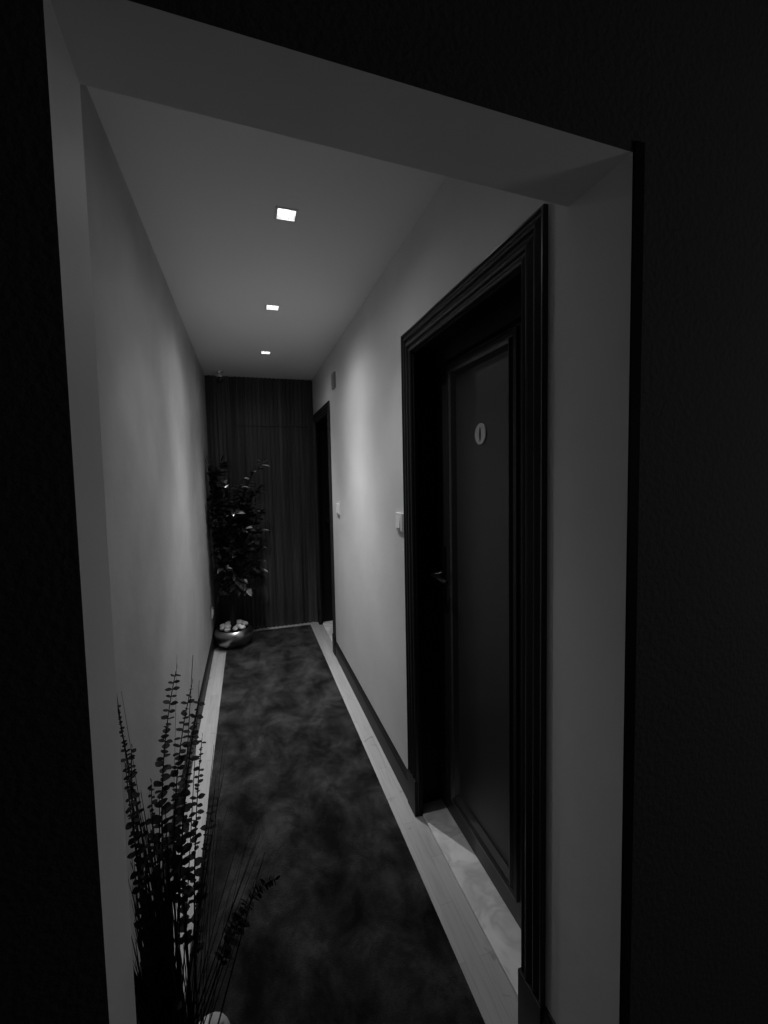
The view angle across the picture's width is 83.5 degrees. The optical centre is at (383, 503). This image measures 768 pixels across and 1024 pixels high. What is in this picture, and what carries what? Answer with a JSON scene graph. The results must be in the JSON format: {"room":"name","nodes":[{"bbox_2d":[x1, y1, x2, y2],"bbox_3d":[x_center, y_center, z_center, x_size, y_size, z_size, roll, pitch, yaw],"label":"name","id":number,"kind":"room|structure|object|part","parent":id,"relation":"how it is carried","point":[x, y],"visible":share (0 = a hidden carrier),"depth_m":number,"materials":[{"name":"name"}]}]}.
{"room":"hallway","nodes":[
{"label":"hallway","id":0,"kind":"room"},
{"bbox_2d":[80,84,215,985],"bbox_3d":[-1.196,0.129,2.359,0.200,2.414,3.800,-2,4,-18],"label":"wall","id":1,"kind":"structure","parent":0,"point":[152,399],"depth_m":1.47,"materials":[{"name":"grey paint"}]},
{"bbox_2d":[135,622,216,1021],"bbox_3d":[-1.046,1.273,2.380,0.012,0.122,3.547,-2,4,-18],"label":"baseboard","id":2,"kind":"structure","parent":1,"relation":"attached to","point":[202,695],"depth_m":2.71,"materials":[{"name":"black"}]},
{"bbox_2d":[205,375,317,627],"bbox_3d":[-1.178,0.011,4.242,1.381,2.414,0.215,-2,4,-18],"label":"wall","id":3,"kind":"structure","parent":0,"point":[235,401],"depth_m":4.07,"materials":[{"name":"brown wood"}]},
{"bbox_2d":[233,426,313,628],"bbox_3d":[-1.063,0.239,4.192,0.693,1.951,0.027,-2,4,-18],"label":"door","id":4,"kind":"structure","parent":3,"relation":"in","point":[284,596],"depth_m":4.20,"materials":[{"name":"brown wood"}]},
{"bbox_2d":[87,86,446,379],"bbox_3d":[-0.174,-1.091,1.407,4.000,0.100,6.100,-2,4,-18],"label":"ceiling","id":5,"kind":"structure","parent":0,"point":[205,191],"depth_m":1.62,"materials":[{"name":"white paint"}]},
{"bbox_2d":[216,370,222,382],"bbox_3d":[-1.448,-1.112,3.785,0.060,0.105,0.060,-2,4,-18],"label":"ceiling sensor","id":6,"kind":"object","parent":5,"relation":"attached to","point":[219,377],"visible":1,"depth_m":3.77,"materials":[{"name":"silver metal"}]},
{"bbox_2d":[260,350,271,354],"bbox_3d":[-0.896,-1.164,3.254,0.082,0.048,0.082,-2,4,-18],"label":"recessed light","id":7,"kind":"object","parent":5,"relation":"in","point":[261,352],"visible":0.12,"depth_m":3.28,"materials":[{"name":"white"}]},
{"bbox_2d":[265,304,279,310],"bbox_3d":[-0.623,-1.115,2.398,0.082,0.048,0.082,-2,4,-18],"label":"recessed light","id":8,"kind":"object","parent":5,"relation":"in","point":[267,306],"visible":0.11,"depth_m":2.42,"materials":[{"name":"white"}]},
{"bbox_2d":[274,205,298,222],"bbox_3d":[-0.354,-1.068,1.556,0.082,0.048,0.082,-2,4,-18],"label":"recessed light","id":9,"kind":"object","parent":5,"relation":"in","point":[281,213],"visible":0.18,"depth_m":1.58,"materials":[{"name":"white metal"}]},
{"bbox_2d":[171,622,517,1023],"bbox_3d":[-0.124,1.417,1.565,4.000,0.100,6.100,-2,4,-18],"label":"floor","id":10,"kind":"structure","parent":0,"point":[496,1000],"depth_m":1.68,"materials":[{"name":"grey tile"}]},
{"bbox_2d":[323,621,332,640],"bbox_3d":[-0.434,1.216,3.993,0.160,0.010,0.759,-2,4,-18],"label":"threshold","id":11,"kind":"object","parent":10,"relation":"on","point":[328,625],"visible":0.09,"depth_m":4.16,"materials":[{"name":"white stone"}]},
{"bbox_2d":[185,624,484,1023],"bbox_3d":[-0.228,1.373,1.432,0.770,0.010,5.715,-2,4,-18],"label":"carpet runner","id":12,"kind":"object","parent":10,"relation":"on","point":[350,930],"visible":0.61,"depth_m":1.59,"materials":[{"name":"grey carpet"}]},
{"bbox_2d":[117,658,280,1023],"bbox_3d":[-0.397,0.857,0.898,0.370,1.093,0.373,-2,4,-18],"label":"potted grass plant","id":13,"kind":"object","parent":12,"relation":"on","point":[159,992],"visible":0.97,"depth_m":0.88,"materials":[{"name":"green plant"}]},
{"bbox_2d":[199,1012,229,1023],"bbox_3d":[-0.391,1.209,0.979,0.081,0.068,0.069,-2,4,-18],"label":"cobblestones","id":14,"kind":"object","parent":13,"relation":"on","point":[214,1020],"visible":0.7,"depth_m":0.98,"materials":[{"name":"white stone"}]},
{"bbox_2d":[205,454,270,648],"bbox_3d":[-1.227,0.410,3.723,0.549,1.665,0.413,-2,4,-18],"label":"potted tree","id":15,"kind":"object","parent":12,"relation":"on","point":[232,639],"visible":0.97,"depth_m":3.68,"materials":[{"name":"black plant"}]},
{"bbox_3d":[-1.318,1.164,3.776,0.326,0.156,0.326,-2,4,-18],"label":"pot","id":16,"kind":"part","parent":15,"relation":"part of","materials":[{"name":"silver metal"}]},
{"bbox_2d":[423,799,520,996],"bbox_3d":[0.347,1.354,1.544,0.160,0.010,0.796,-2,4,-18],"label":"threshold","id":17,"kind":"object","parent":10,"relation":"on","point":[500,928],"visible":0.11,"depth_m":1.50,"materials":[{"name":"white stone"}]},
{"bbox_2d":[0,0,767,1023],"bbox_3d":[0.082,0.204,0.760,4.006,2.414,0.190,-2,4,-19],"label":"wall","id":18,"kind":"structure","parent":0,"point":[544,100],"depth_m":0.72,"materials":[{"name":"paint"}]},
{"bbox_2d":[619,140,644,1023],"bbox_3d":[0.455,0.392,0.797,0.021,2.020,0.004,-2,4,-18],"label":"trim","id":19,"kind":"structure","parent":18,"relation":"attached to","point":[638,147],"depth_m":0.78,"materials":[{"name":"black"}]},
{"bbox_2d":[312,177,567,1023],"bbox_3d":[-0.080,0.083,2.742,0.200,2.414,3.744,-2,4,-18],"label":"wall","id":20,"kind":"structure","parent":0,"point":[464,222],"depth_m":1.91,"materials":[{"name":"paint"}]},
{"bbox_2d":[312,401,335,654],"bbox_3d":[-0.454,0.192,3.910,0.216,2.066,0.878,-2,4,-18],"label":"door frame","id":21,"kind":"structure","parent":20,"relation":"attached to","point":[322,465],"depth_m":4.25,"materials":[{"name":"grey wood"}]},
{"bbox_2d":[331,371,335,389],"bbox_3d":[-0.378,-0.912,3.197,0.018,0.115,0.100,-2,4,-18],"label":"wall sensor","id":22,"kind":"object","parent":20,"relation":"attached to","point":[333,376],"visible":1,"depth_m":3.16,"materials":[{"name":"grey plastic"}]},
{"bbox_2d":[336,503,339,514],"bbox_3d":[-0.349,0.043,3.228,0.018,0.080,0.084,-2,4,-18],"label":"light switch","id":23,"kind":"object","parent":20,"relation":"attached to","point":[337,504],"visible":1,"depth_m":3.20,"materials":[{"name":"white plastic"}]},
{"bbox_2d":[335,641,407,799],"bbox_3d":[-0.140,1.234,2.725,0.012,0.122,1.674,-2,4,-18],"label":"baseboard","id":24,"kind":"structure","parent":20,"relation":"attached to","point":[394,759],"depth_m":2.40,"materials":[{"name":"black"}]},
{"bbox_2d":[395,512,403,531],"bbox_3d":[0.067,0.083,1.920,0.018,0.080,0.084,-2,4,-18],"label":"light switch","id":25,"kind":"object","parent":20,"relation":"attached to","point":[399,517],"visible":0.99,"depth_m":1.90,"materials":[{"name":"white plastic"}]},
{"bbox_2d":[401,203,547,1023],"bbox_3d":[0.328,0.341,1.461,0.216,2.044,0.915,-2,4,-18],"label":"door frame","id":26,"kind":"structure","parent":20,"relation":"attached to","point":[507,288],"depth_m":1.11,"materials":[{"name":"grey wood"}]},
{"bbox_2d":[431,322,520,928],"bbox_3d":[0.347,0.404,1.490,0.105,1.889,0.792,-2,4,-18],"label":"door","id":27,"kind":"structure","parent":20,"relation":"in","point":[478,393],"depth_m":1.52,"materials":[{"name":"grey wood"}]},
{"bbox_3d":[0.237,0.302,1.744,0.057,0.030,0.143,-2,4,-18],"label":"lever","id":28,"kind":"part","parent":27,"relation":"part of","materials":[{"name":"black metal"}]},
{"bbox_3d":[0.251,0.297,1.808,0.010,0.240,0.038,-2,4,-18],"label":"handle","id":29,"kind":"part","parent":27,"relation":"part of","materials":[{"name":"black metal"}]},
{"bbox_2d":[542,1007,555,1023],"bbox_3d":[0.424,1.315,0.954,0.012,0.160,0.209,-2,4,-18],"label":"baseboard","id":30,"kind":"structure","parent":20,"relation":"attached to","point":[547,1018],"depth_m":1.04,"materials":[{"name":"black"}]}
]}

